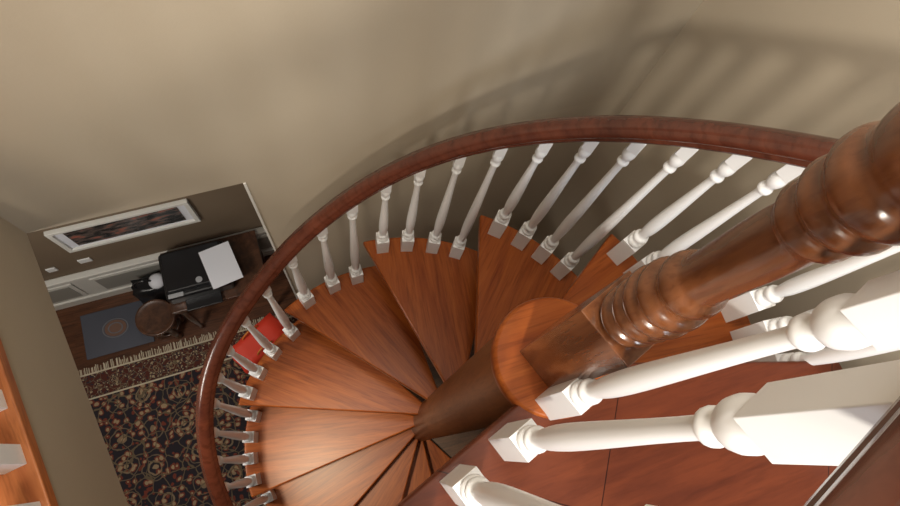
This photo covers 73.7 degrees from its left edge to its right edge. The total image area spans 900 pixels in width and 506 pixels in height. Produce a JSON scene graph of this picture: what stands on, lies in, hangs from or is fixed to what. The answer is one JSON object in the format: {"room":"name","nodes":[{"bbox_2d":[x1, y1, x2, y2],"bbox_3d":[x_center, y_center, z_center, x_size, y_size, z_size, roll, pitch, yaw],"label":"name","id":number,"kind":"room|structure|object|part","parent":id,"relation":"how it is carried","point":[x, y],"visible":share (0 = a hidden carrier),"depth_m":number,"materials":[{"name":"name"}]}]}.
{"room":"spiral staircase","nodes":[
{"label":"spiral staircase","id":0,"kind":"room"},
{"bbox_2d":[0,338,58,505],"bbox_3d":[-1.428,1.689,0.966,2.020,0.040,3.500,-25,77,-15],"label":"floor","id":1,"kind":"structure","parent":0,"point":[30,482],"depth_m":1.41,"materials":[{"name":"brown wood"}]},
{"bbox_2d":[0,389,40,505],"bbox_3d":[-0.758,0.712,0.878,0.087,0.910,1.900,-25,77,-15],"label":"landing railing","id":2,"kind":"object","parent":1,"relation":"on","point":[12,457],"visible":1,"depth_m":1.36,"materials":[{"name":"white paint"}]},
{"bbox_2d":[0,217,127,505],"bbox_3d":[-1.582,1.629,1.230,2.702,0.460,3.447,-16,75,-12],"label":"wall","id":3,"kind":"structure","parent":0,"point":[72,447],"depth_m":1.73,"materials":[{"name":"beige paint"}]},
{"bbox_2d":[27,183,262,280],"bbox_3d":[-1.757,-0.402,3.664,4.480,2.900,0.100,-16,75,-12],"label":"wall","id":4,"kind":"structure","parent":0,"point":[228,210],"depth_m":4.14,"materials":[{"name":"beige paint"}]},
{"bbox_2d":[45,267,57,272],"bbox_3d":[-2.724,0.115,4.105,0.060,0.060,0.010,-16,75,-12],"label":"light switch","id":5,"kind":"object","parent":4,"relation":"attached to","point":[53,269],"visible":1,"depth_m":4.09,"materials":[{"name":"white paint"}]},
{"bbox_2d":[49,287,82,302],"bbox_3d":[-3.007,0.343,4.458,0.420,0.240,0.004,-16,75,-12],"label":"wall panel","id":6,"kind":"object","parent":4,"relation":"attached to","point":[66,293],"depth_m":4.49,"materials":[{"name":"grey paint"}]},
{"bbox_2d":[48,283,87,303],"bbox_3d":[-3.010,0.334,4.460,0.480,0.300,0.015,-16,75,-12],"label":"trim","id":7,"kind":"structure","parent":4,"relation":"attached to","point":[70,285],"depth_m":4.43,"materials":[{"name":"white wood"}]},
{"bbox_2d":[77,257,92,263],"bbox_3d":[-2.514,0.052,4.133,0.080,0.060,0.010,-16,75,-12],"label":"light switch","id":8,"kind":"object","parent":4,"relation":"attached to","point":[88,259],"visible":1,"depth_m":4.12,"materials":[{"name":"white paint"}]},
{"bbox_2d":[44,199,200,252],"bbox_3d":[-2.069,-0.172,3.846,0.830,0.335,0.030,-16,75,-12],"label":"framed picture","id":9,"kind":"object","parent":4,"relation":"attached to","point":[140,222],"visible":1,"depth_m":3.83,"materials":[{"name":"white wood"}]},
{"bbox_3d":[-2.446,-0.067,3.760,0.030,0.275,0.030,-16,75,-12],"label":"frame","id":10,"kind":"part","parent":9,"relation":"part of","materials":[{"name":"white wood"}]},
{"bbox_3d":[-2.050,-0.219,3.702,0.830,0.030,0.030,-16,75,-12],"label":"frame","id":11,"kind":"part","parent":9,"relation":"part of","materials":[{"name":"white wood"}]},
{"bbox_2d":[63,207,185,244],"bbox_3d":[-2.070,-0.173,3.846,0.670,0.225,0.004,-16,75,-12],"label":"painting","id":12,"kind":"object","parent":9,"relation":"on","point":[119,228],"depth_m":3.85},
{"bbox_3d":[-2.089,-0.124,3.989,0.830,0.030,0.030,-16,75,-12],"label":"frame","id":13,"kind":"part","parent":9,"relation":"part of","materials":[{"name":"white wood"}]},
{"bbox_3d":[-1.693,-0.276,3.932,0.030,0.275,0.030,-16,75,-12],"label":"frame","id":14,"kind":"part","parent":9,"relation":"part of","materials":[{"name":"white wood"}]},
{"bbox_2d":[88,261,158,289],"bbox_3d":[-2.366,0.155,4.608,0.650,0.300,0.015,-16,75,-12],"label":"trim","id":15,"kind":"structure","parent":4,"relation":"attached to","point":[157,262],"depth_m":4.47,"materials":[{"name":"white wood"}]},
{"bbox_2d":[94,264,160,288],"bbox_3d":[-2.363,0.164,4.605,0.590,0.240,0.004,-16,75,-12],"label":"wall panel","id":16,"kind":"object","parent":4,"relation":"attached to","point":[125,278],"depth_m":4.56,"materials":[{"name":"grey"}]},
{"bbox_2d":[45,227,265,288],"bbox_3d":[-1.848,-0.054,4.485,4.480,0.055,0.050,-16,75,-12],"label":"trim","id":17,"kind":"structure","parent":4,"relation":"attached to","point":[151,258],"depth_m":4.33,"materials":[{"name":"white wood"}]},
{"bbox_2d":[53,247,272,304],"bbox_3d":[-1.891,0.021,4.765,4.480,0.530,0.015,-16,75,-12],"label":"wainscot","id":18,"kind":"structure","parent":4,"relation":"attached to","point":[86,285],"depth_m":4.60,"materials":[{"name":"white wood"}]},
{"bbox_2d":[54,248,274,310],"bbox_3d":[-1.914,0.102,4.963,4.480,0.100,0.015,-16,75,-12],"label":"baseboard","id":19,"kind":"structure","parent":4,"relation":"attached to","point":[125,289],"depth_m":4.75,"materials":[{"name":"white wood"}]},
{"bbox_2d":[257,234,271,249],"bbox_3d":[-1.683,-0.034,4.764,0.600,0.300,0.015,-16,75,-12],"label":"trim","id":20,"kind":"structure","parent":4,"relation":"attached to","point":[264,235],"depth_m":4.68,"materials":[{"name":"white"}]},
{"bbox_2d":[257,236,271,248],"bbox_3d":[-1.680,-0.025,4.761,0.540,0.240,0.004,-16,75,-12],"label":"trim","id":21,"kind":"structure","parent":4,"relation":"attached to","point":[264,242],"depth_m":4.80,"materials":[{"name":"grey"}]},
{"bbox_2d":[56,255,485,457],"bbox_3d":[-1.258,2.086,4.501,4.480,0.100,4.320,-16,75,-12],"label":"floor","id":22,"kind":"structure","parent":0,"point":[212,317],"depth_m":4.81,"materials":[{"name":"brown wood"}]},
{"bbox_2d":[80,301,154,359],"bbox_3d":[-2.630,0.599,4.744,0.500,0.018,0.360,-16,75,-12],"label":"door mat","id":23,"kind":"object","parent":22,"relation":"on","point":[111,330],"visible":0.93,"depth_m":4.73,"materials":[{"name":"blue fabric"}]},
{"bbox_2d":[131,272,169,303],"bbox_3d":[-2.268,0.280,4.634,0.273,0.518,0.215,-16,75,-12],"label":"tote bag","id":24,"kind":"object","parent":22,"relation":"on","point":[149,287],"visible":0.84,"depth_m":4.47,"materials":[{"name":"black fabric"}]},
{"bbox_3d":[-2.269,0.222,4.431,0.156,0.100,0.016,-16,75,-12],"label":"bag handle","id":25,"kind":"part","parent":24,"relation":"part of","materials":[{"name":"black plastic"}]},
{"bbox_2d":[135,299,183,338],"bbox_3d":[-2.203,0.537,4.617,0.282,0.405,0.282,-16,75,-12],"label":"stool","id":26,"kind":"object","parent":22,"relation":"on","point":[154,318],"visible":0.98,"depth_m":4.44,"materials":[{"name":"brown wood"}]},
{"bbox_3d":[-2.137,0.607,4.622,0.060,0.370,0.058,-16,75,-12],"label":"leg","id":27,"kind":"part","parent":26,"relation":"part of","materials":[{"name":"brown wood"}]},
{"bbox_3d":[-2.141,0.479,4.664,0.060,0.370,0.058,-16,75,-12],"label":"leg","id":28,"kind":"part","parent":26,"relation":"part of","materials":[{"name":"brown wood"}]},
{"bbox_2d":[78,313,296,505],"bbox_3d":[-1.599,1.781,4.496,2.403,0.014,2.487,-16,75,-12],"label":"rug","id":29,"kind":"object","parent":22,"relation":"on","point":[147,427],"visible":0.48,"depth_m":4.57,"materials":[{"name":"black fabric"}]},
{"bbox_2d":[231,313,283,373],"bbox_3d":[-1.460,0.703,4.627,0.267,0.445,0.440,42,71,7],"label":"shopping bag","id":30,"kind":"object","parent":29,"relation":"on","point":[269,326],"visible":0.63,"depth_m":4.49,"materials":[{"name":"red paper"}]},
{"bbox_2d":[160,230,273,328],"bbox_3d":[-1.731,0.235,4.625,0.670,0.700,0.460,-16,75,-12],"label":"console table","id":31,"kind":"object","parent":22,"relation":"on","point":[249,257],"visible":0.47,"depth_m":4.35,"materials":[{"name":"brown wood"}]},
{"bbox_3d":[-1.952,0.492,4.531,0.048,0.660,0.047,-16,75,-12],"label":"leg","id":32,"kind":"part","parent":31,"relation":"part of","materials":[{"name":"brown wood"}]},
{"bbox_2d":[158,240,234,310],"bbox_3d":[-1.762,0.165,4.186,0.440,0.162,0.420,-16,75,-12],"label":"printer","id":33,"kind":"object","parent":31,"relation":"on","point":[183,272],"visible":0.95,"depth_m":4.12,"materials":[{"name":"black plastic"}]},
{"bbox_3d":[-1.862,0.288,4.076,0.100,0.012,0.030,-16,75,-12],"label":"control panel","id":34,"kind":"part","parent":33,"relation":"part of","materials":[{"name":"grey plastic"}]},
{"bbox_3d":[-1.771,0.095,4.141,0.400,0.030,0.290,-16,75,-12],"label":"scanner lid","id":35,"kind":"part","parent":33,"relation":"part of","materials":[{"name":"black plastic"}]},
{"bbox_2d":[185,291,222,310],"bbox_3d":[-1.717,0.332,4.194,0.240,0.015,0.090,-16,75,-12],"label":"paper tray","id":36,"kind":"object","parent":33,"relation":"on","point":[215,297],"depth_m":4.19,"materials":[{"name":"black plastic"}]},
{"bbox_2d":[199,241,242,289],"bbox_3d":[-1.585,0.083,4.149,0.210,0.004,0.290,-24,77,-15],"label":"paper sheet","id":37,"kind":"object","parent":33,"relation":"on","point":[220,264],"visible":1,"depth_m":4.15,"materials":[{"name":"white paper"}]},
{"bbox_3d":[-1.515,-0.009,4.757,0.048,0.660,0.047,-16,75,-12],"label":"leg","id":38,"kind":"part","parent":31,"relation":"part of","materials":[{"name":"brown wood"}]},
{"bbox_2d":[195,102,899,505],"bbox_3d":[-0.140,0.786,2.371,1.724,5.010,1.887,-16,75,-12],"label":"spiral staircase","id":39,"kind":"structure","parent":22,"relation":"on","point":[331,419],"depth_m":1.96,"materials":[{"name":"brown wood"}]},
{"bbox_3d":[0.291,0.023,0.661,0.110,1.205,0.110,-36,80,-17],"label":"newel post","id":40,"kind":"part","parent":39,"relation":"part of","materials":[{"name":"brown wood"}]},
{"bbox_2d":[0,0,702,296],"bbox_3d":[-1.288,-0.269,1.772,4.480,6.500,0.120,-16,75,-12],"label":"wall","id":41,"kind":"structure","parent":0,"point":[107,107],"depth_m":1.87,"materials":[{"name":"beige paint"}]},
{"bbox_2d":[243,182,297,298],"bbox_3d":[-0.964,0.138,3.594,0.010,2.900,0.129,-16,75,-12],"label":"trim","id":42,"kind":"structure","parent":41,"relation":"attached to","point":[244,184],"depth_m":2.62,"materials":[{"name":"white wood"}]},
{"bbox_2d":[396,361,841,505],"bbox_3d":[0.290,1.443,0.862,1.887,0.050,2.431,-16,75,-12],"label":"floor","id":43,"kind":"structure","parent":0,"point":[692,473],"depth_m":1.19,"materials":[{"name":"brown wood"}]},
{"bbox_2d":[439,270,899,505],"bbox_3d":[-0.226,0.500,0.544,1.325,1.007,0.070,-36,80,-17],"label":"landing railing","id":44,"kind":"object","parent":43,"relation":"on","point":[848,419],"visible":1,"depth_m":0.42,"materials":[{"name":"white paint"}]},
{"bbox_3d":[-0.170,0.355,0.092,1.310,0.051,0.070,-36,80,-17],"label":"handrail","id":45,"kind":"part","parent":44,"relation":"part of","materials":[{"name":"brown wood"}]},
{"bbox_2d":[531,0,899,368],"bbox_3d":[1.423,0.754,1.803,0.100,6.500,3.670,-16,75,-12],"label":"wall","id":46,"kind":"structure","parent":0,"point":[828,68],"depth_m":1.97,"materials":[{"name":"beige paint"}]}
]}

